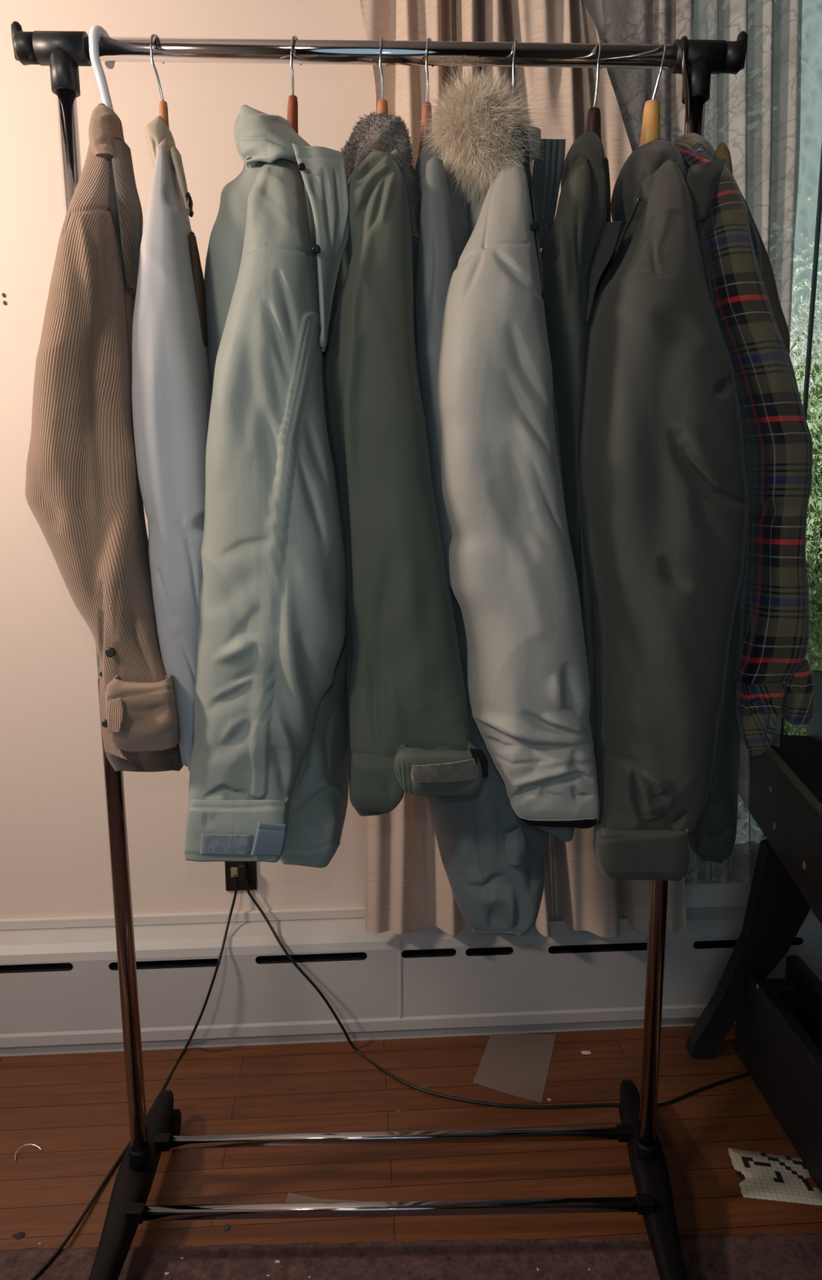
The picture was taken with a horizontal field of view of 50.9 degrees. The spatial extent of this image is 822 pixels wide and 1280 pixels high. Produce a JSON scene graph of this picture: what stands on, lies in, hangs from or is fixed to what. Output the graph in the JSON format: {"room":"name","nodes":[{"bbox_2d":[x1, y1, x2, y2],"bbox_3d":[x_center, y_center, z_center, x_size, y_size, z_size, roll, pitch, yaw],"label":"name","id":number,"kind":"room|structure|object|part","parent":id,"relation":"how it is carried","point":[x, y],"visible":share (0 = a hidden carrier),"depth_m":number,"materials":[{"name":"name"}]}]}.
{"room":"bedroom","nodes":[
{"label":"bedroom","id":0,"kind":"room"},
{"bbox_2d":[0,0,752,919],"bbox_3d":[-0.043,-0.402,1.668,4.500,2.420,0.120,-1,10,-4],"label":"wall","id":1,"kind":"structure","parent":0,"point":[55,855],"depth_m":1.56,"materials":[{"name":"beige paint"}]},
{"bbox_2d":[0,906,364,930],"bbox_3d":[-0.081,0.555,1.764,3.711,0.022,0.010,-1,10,-4],"label":"trim","id":2,"kind":"structure","parent":1,"relation":"attached to","point":[53,922],"depth_m":1.74,"materials":[{"name":"paint"}]},
{"bbox_2d":[224,861,257,890],"bbox_3d":[-0.341,0.452,1.720,0.062,0.108,0.029,0,10,-1],"label":"wall outlet","id":3,"kind":"object","parent":1,"relation":"attached to","point":[242,870],"visible":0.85,"depth_m":1.73,"materials":[{"name":"black plastic"}]},
{"bbox_2d":[231,866,238,877],"bbox_3d":[-0.353,0.465,1.727,0.014,0.021,0.003,-1,10,-4],"label":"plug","id":4,"kind":"object","parent":3,"relation":"attached to","point":[234,870],"depth_m":1.73,"materials":[{"name":"beige plastic"}]},
{"bbox_2d":[245,868,249,878],"bbox_3d":[-0.328,0.467,1.729,0.010,0.021,0.004,0,10,-1],"label":"socket","id":5,"kind":"object","parent":3,"relation":"attached to","point":[247,870],"depth_m":1.73,"materials":[{"name":"black plastic"}]},
{"bbox_2d":[0,906,821,1056],"bbox_3d":[0.016,0.688,1.764,3.900,0.240,0.069,-1,10,-4],"label":"baseboard heater","id":6,"kind":"object","parent":1,"relation":"attached to","point":[60,991],"visible":0.76,"depth_m":1.73,"materials":[{"name":"metal"}]},
{"bbox_3d":[0.251,0.574,1.746,0.548,0.009,0.007,-1,10,-4],"label":"panel","id":7,"kind":"part","parent":6,"relation":"part of","materials":[{"name":"metal"}]},
{"bbox_2d":[360,0,687,937],"bbox_3d":[0.223,-0.395,1.560,0.661,1.990,0.111,-1,10,-6],"label":"curtain","id":8,"kind":"object","parent":1,"relation":"hanging from","point":[408,888],"visible":0.16,"depth_m":1.48,"materials":[{"name":"fabric"}]},
{"bbox_2d":[602,0,802,885],"bbox_3d":[0.517,-0.467,1.601,0.453,1.968,0.056,-1,10,-5],"label":"lace curtain","id":9,"kind":"object","parent":1,"relation":"hanging from","point":[755,111],"visible":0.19,"depth_m":1.52,"materials":[{"name":"grey fabric"}]},
{"bbox_2d":[684,880,751,907],"bbox_3d":[1.047,0.537,1.837,1.210,0.075,0.014,-1,10,-4],"label":"trim","id":10,"kind":"structure","parent":1,"relation":"attached to","point":[735,893],"depth_m":1.80,"materials":[{"name":"paint"}]},
{"bbox_2d":[779,0,821,735],"bbox_3d":[1.040,-0.427,1.738,1.150,1.859,0.060,-1,10,-4],"label":"window","id":11,"kind":"structure","parent":1,"relation":"in","point":[806,333],"depth_m":1.68,"materials":[{"name":"clear glass"}]},
{"bbox_2d":[0,1023,821,1249],"bbox_3d":[-0.002,1.113,0.149,4.600,0.050,4.000,0,10,-1],"label":"floor","id":12,"kind":"structure","parent":0,"point":[73,1107],"depth_m":1.49,"materials":[{"name":"brown wood"}]},
{"bbox_2d":[11,1231,25,1239],"bbox_3d":[-0.587,0.891,1.293,0.019,0.002,0.012,0,10,-1],"label":"lint fleck","id":13,"kind":"object","parent":12,"relation":"on","point":[19,1235],"visible":1,"depth_m":1.29,"materials":[{"name":"black fabric"}]},
{"bbox_2d":[14,1143,42,1161],"bbox_3d":[-0.645,0.858,1.452,0.043,0.007,0.023,-6,12,-32],"label":"wire","id":14,"kind":"object","parent":12,"relation":"on","point":[28,1144],"visible":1,"depth_m":1.46,"materials":[{"name":"white metal"}]},
{"bbox_2d":[30,875,237,1279],"bbox_3d":[-0.478,0.687,1.467,0.085,0.349,0.623,3,10,17],"label":"power cord","id":15,"kind":"object","parent":12,"relation":"on","point":[42,1269],"visible":0.88,"depth_m":1.61,"materials":[{"name":"black plastic"}]},
{"bbox_2d":[221,1223,230,1230],"bbox_3d":[-0.280,0.888,1.306,0.014,0.002,0.012,0,10,-1],"label":"scrap","id":16,"kind":"object","parent":12,"relation":"on","point":[227,1227],"visible":1,"depth_m":1.30,"materials":[{"name":"grey"}]},
{"bbox_2d":[10,21,747,1279],"bbox_3d":[-0.033,0.073,1.174,0.892,1.653,0.448,0,10,-1],"label":"rack","id":17,"kind":"object","parent":12,"relation":"on","point":[157,1132],"visible":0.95,"depth_m":1.22,"materials":[{"name":"silver metal"}]},
{"bbox_2d":[88,25,115,111],"bbox_3d":[-0.373,-0.606,1.062,0.019,0.266,0.070,0,10,-1],"label":"hanger","id":18,"kind":"object","parent":17,"relation":"hanging from","point":[96,31],"visible":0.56,"depth_m":1.03,"materials":[{"name":"white plastic"}]},
{"bbox_2d":[25,102,182,772],"bbox_3d":[-0.346,-0.234,1.018,0.164,0.799,0.270,0,10,-1],"label":"jacket","id":19,"kind":"object","parent":18,"relation":"hanging from","point":[82,490],"visible":0.95,"depth_m":0.94,"materials":[{"name":"brown fabric"}]},
{"bbox_3d":[-0.353,0.070,1.013,0.034,0.147,0.011,3,10,18],"label":"panel","id":20,"kind":"part","parent":19,"relation":"part of","materials":[{"name":"brown fabric"}]},
{"bbox_2d":[128,1141,152,1173],"bbox_3d":[-0.407,0.783,1.302,0.034,0.048,0.034,0,10,-1],"label":"socket","id":21,"kind":"object","parent":17,"relation":"attached to","point":[140,1155],"depth_m":1.29,"materials":[{"name":"black plastic"}]},
{"bbox_2d":[149,33,168,128],"bbox_3d":[-0.304,-0.597,1.065,0.016,0.270,0.088,0,10,-1],"label":"hanger","id":22,"kind":"object","parent":17,"relation":"hanging from","point":[163,109],"visible":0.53,"depth_m":1.05,"materials":[{"name":"silver metal"}]},
{"bbox_2d":[131,115,211,771],"bbox_3d":[-0.280,-0.238,1.060,0.090,0.787,0.275,-2,10,-10],"label":"shirt","id":23,"kind":"object","parent":22,"relation":"hanging from","point":[171,392],"visible":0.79,"depth_m":0.94,"materials":[{"name":"fabric"}]},
{"bbox_2d":[286,35,302,133],"bbox_3d":[-0.145,-0.591,1.070,0.024,0.282,0.224,0,10,-1],"label":"hanger","id":24,"kind":"object","parent":17,"relation":"hanging from","point":[292,106],"visible":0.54,"depth_m":1.05,"materials":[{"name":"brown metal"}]},
{"bbox_2d":[184,104,349,867],"bbox_3d":[-0.169,-0.193,1.118,0.204,0.908,0.467,0,10,-1],"label":"coat","id":25,"kind":"object","parent":24,"relation":"hanging from","point":[268,775],"visible":0.92,"depth_m":0.94,"materials":[{"name":"fabric"}]},
{"bbox_3d":[-0.034,-0.714,1.051,0.795,0.029,0.025,0,10,-1],"label":"rail","id":26,"kind":"part","parent":17,"relation":"part of","materials":[{"name":"silver metal"}]},
{"bbox_2d":[377,36,388,115],"bbox_3d":[-0.036,-0.593,1.072,0.020,0.278,0.224,0,10,-1],"label":"hanger","id":27,"kind":"object","parent":17,"relation":"hanging from","point":[382,107],"visible":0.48,"depth_m":1.05,"materials":[{"name":"silver metal"}]},
{"bbox_2d":[322,110,488,816],"bbox_3d":[-0.026,-0.226,1.113,0.185,0.846,0.454,-1,10,-7],"label":"coat","id":28,"kind":"object","parent":27,"relation":"hanging from","point":[409,732],"visible":0.95,"depth_m":0.96,"materials":[{"name":"fabric"}]},
{"bbox_3d":[-0.028,0.808,1.227,0.723,0.016,0.016,0,10,-1],"label":"rail","id":29,"kind":"part","parent":17,"relation":"part of","materials":[{"name":"silver metal"}]},
{"bbox_3d":[-0.026,0.787,1.366,0.730,0.018,0.016,0,10,-1],"label":"rail","id":30,"kind":"part","parent":17,"relation":"part of","materials":[{"name":"silver metal"}]},
{"bbox_2d":[417,37,433,155],"bbox_3d":[0.019,-0.590,1.073,0.020,0.284,0.224,0,10,-1],"label":"hanger","id":31,"kind":"object","parent":17,"relation":"hanging from","point":[426,104],"visible":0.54,"depth_m":1.06,"materials":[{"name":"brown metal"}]},
{"bbox_2d":[349,139,549,936],"bbox_3d":[0.090,-0.135,1.174,0.255,0.992,0.372,3,10,20],"label":"coat","id":32,"kind":"object","parent":31,"relation":"hanging from","point":[493,862],"visible":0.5,"depth_m":1.06,"materials":[{"name":"fabric"}]},
{"bbox_2d":[511,38,519,99],"bbox_3d":[0.123,-0.591,1.075,0.024,0.283,0.224,0,10,-1],"label":"hanger","id":33,"kind":"object","parent":17,"relation":"hanging from","point":[516,41],"visible":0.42,"depth_m":1.04,"materials":[{"name":"silver metal"}]},
{"bbox_2d":[414,55,599,841],"bbox_3d":[0.111,-0.242,1.113,0.238,0.941,0.451,0,10,-1],"label":"fur trimmed parka","id":34,"kind":"object","parent":33,"relation":"hanging from","point":[513,578],"visible":0.96,"depth_m":0.93,"materials":[{"name":"grey fabric"}]},
{"bbox_2d":[466,123,532,234],"bbox_3d":[0.107,-0.542,1.062,0.084,0.138,0.198,0,10,-1],"label":"hood","id":35,"kind":"object","parent":34,"relation":"attached to","point":[517,137],"depth_m":0.97,"materials":[{"name":"fur"}]},
{"bbox_3d":[0.130,-0.435,0.909,0.009,0.009,0.005,0,10,-1],"label":"zipper pull","id":36,"kind":"part","parent":34,"relation":"part of","materials":[{"name":"black fabric"}]},
{"bbox_2d":[585,40,613,264],"bbox_3d":[0.225,-0.591,1.077,0.026,0.282,0.224,0,10,-1],"label":"hanger","id":37,"kind":"object","parent":17,"relation":"hanging from","point":[593,121],"visible":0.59,"depth_m":1.06,"materials":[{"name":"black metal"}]},
{"bbox_2d":[541,130,610,761],"bbox_3d":[0.195,-0.221,1.116,0.091,0.826,0.291,0,10,-1],"label":"jacket","id":38,"kind":"object","parent":37,"relation":"hanging from","point":[583,212],"visible":0.66,"depth_m":0.97,"materials":[{"name":"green fabric"}]},
{"bbox_3d":[0.225,-0.525,1.089,0.013,0.148,0.224,0,10,-1],"label":"shoulder arm","id":39,"kind":"part","parent":37,"relation":"part of","materials":[{"name":"wood"}]},
{"bbox_2d":[635,1136,657,1162],"bbox_3d":[0.359,0.785,1.317,0.034,0.048,0.034,0,10,-1],"label":"socket","id":40,"kind":"object","parent":17,"relation":"attached to","point":[646,1149],"depth_m":1.30,"materials":[{"name":"black plastic"}]},
{"bbox_2d":[639,40,666,146],"bbox_3d":[0.299,-0.587,1.079,0.035,0.290,0.224,0,10,-1],"label":"hanger","id":41,"kind":"object","parent":17,"relation":"hanging from","point":[651,125],"visible":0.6,"depth_m":1.06,"materials":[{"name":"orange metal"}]},
{"bbox_2d":[578,137,749,881],"bbox_3d":[0.323,-0.182,1.118,0.215,0.880,0.472,2,10,11],"label":"coat","id":42,"kind":"object","parent":41,"relation":"hanging from","point":[663,484],"visible":0.97,"depth_m":0.94,"materials":[{"name":"black fabric"}]},
{"bbox_3d":[0.209,-0.413,0.971,0.042,0.121,0.059,4,11,23],"label":"panel","id":43,"kind":"part","parent":42,"relation":"part of","materials":[{"name":"grey fabric"}]},
{"bbox_2d":[679,35,692,123],"bbox_3d":[0.339,-0.596,1.079,0.027,0.284,0.220,0,10,-1],"label":"hanger","id":44,"kind":"object","parent":17,"relation":"hanging from","point":[684,48],"visible":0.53,"depth_m":1.05,"materials":[{"name":"black plastic"}]},
{"bbox_2d":[672,131,813,755],"bbox_3d":[0.401,-0.249,1.062,0.158,0.752,0.224,0,10,-1],"label":"plaid shirt","id":45,"kind":"object","parent":44,"relation":"hanging from","point":[775,676],"visible":0.77,"depth_m":0.99,"materials":[{"name":"multicoloured fabric"}]},
{"bbox_2d":[715,142,789,354],"bbox_3d":[0.453,-0.339,1.169,0.131,0.612,0.092,0,10,-1],"label":"coat","id":46,"kind":"object","parent":17,"relation":"hanging from","point":[722,152],"visible":0.13,"depth_m":1.11,"materials":[{"name":"fabric"}]},
{"bbox_2d":[0,1232,821,1279],"bbox_3d":[-0.086,1.026,0.489,2.801,0.007,1.604,0,10,-1],"label":"rug","id":47,"kind":"object","parent":12,"relation":"on","point":[754,1256],"visible":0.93,"depth_m":1.24,"materials":[{"name":"brown carpet"}]},
{"bbox_2d":[420,1085,430,1089],"bbox_3d":[0.027,0.835,1.610,0.019,0.002,0.013,0,10,-1],"label":"lint fleck","id":48,"kind":"object","parent":12,"relation":"on","point":[425,1087],"visible":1,"depth_m":1.61,"materials":[{"name":"grey fabric"}]},
{"bbox_2d":[244,877,750,1108],"bbox_3d":[0.238,0.664,1.613,1.157,0.343,0.184,1,10,5],"label":"power cord","id":49,"kind":"object","parent":12,"relation":"on","point":[608,1104],"visible":0.82,"depth_m":1.61,"materials":[{"name":"black plastic"}]},
{"bbox_2d":[581,1050,591,1054],"bbox_3d":[0.347,0.817,1.710,0.020,0.003,0.012,0,10,-1],"label":"paper scrap","id":50,"kind":"object","parent":12,"relation":"on","point":[584,1052],"visible":1,"depth_m":1.71,"materials":[{"name":"beige paper"}]},
{"bbox_2d":[685,669,821,1192],"bbox_3d":[0.701,0.509,1.344,0.300,0.738,1.033,0,10,-1],"label":"chair","id":51,"kind":"object","parent":12,"relation":"on","point":[778,1040],"visible":0.9,"depth_m":1.60,"materials":[{"name":"black wood"}]},
{"bbox_3d":[0.663,0.590,1.669,0.236,0.469,0.032,0,10,-1],"label":"leg","id":52,"kind":"part","parent":51,"relation":"part of","materials":[{"name":"grey wood"}]},
{"bbox_3d":[0.662,0.790,1.292,0.024,0.195,0.835,0,10,-1],"label":"floor rail","id":53,"kind":"part","parent":51,"relation":"part of","materials":[{"name":"grey wood"}]},
{"bbox_3d":[0.701,0.274,1.390,0.112,0.010,0.850,1,10,9],"label":"felt panel","id":54,"kind":"part","parent":51,"relation":"part of","materials":[{"name":"black fabric"}]},
{"bbox_3d":[0.759,0.786,1.300,0.030,0.200,0.850,0,10,-1],"label":"floor rail","id":55,"kind":"part","parent":51,"relation":"part of","materials":[{"name":"grey wood"}]},
{"bbox_2d":[727,1147,821,1205],"bbox_3d":[0.595,0.869,1.401,0.136,0.004,0.105,1,10,8],"label":"scrap","id":56,"kind":"object","parent":12,"relation":"on","point":[768,1176],"visible":0.95,"depth_m":1.40,"materials":[{"name":"white paper"}]}
]}

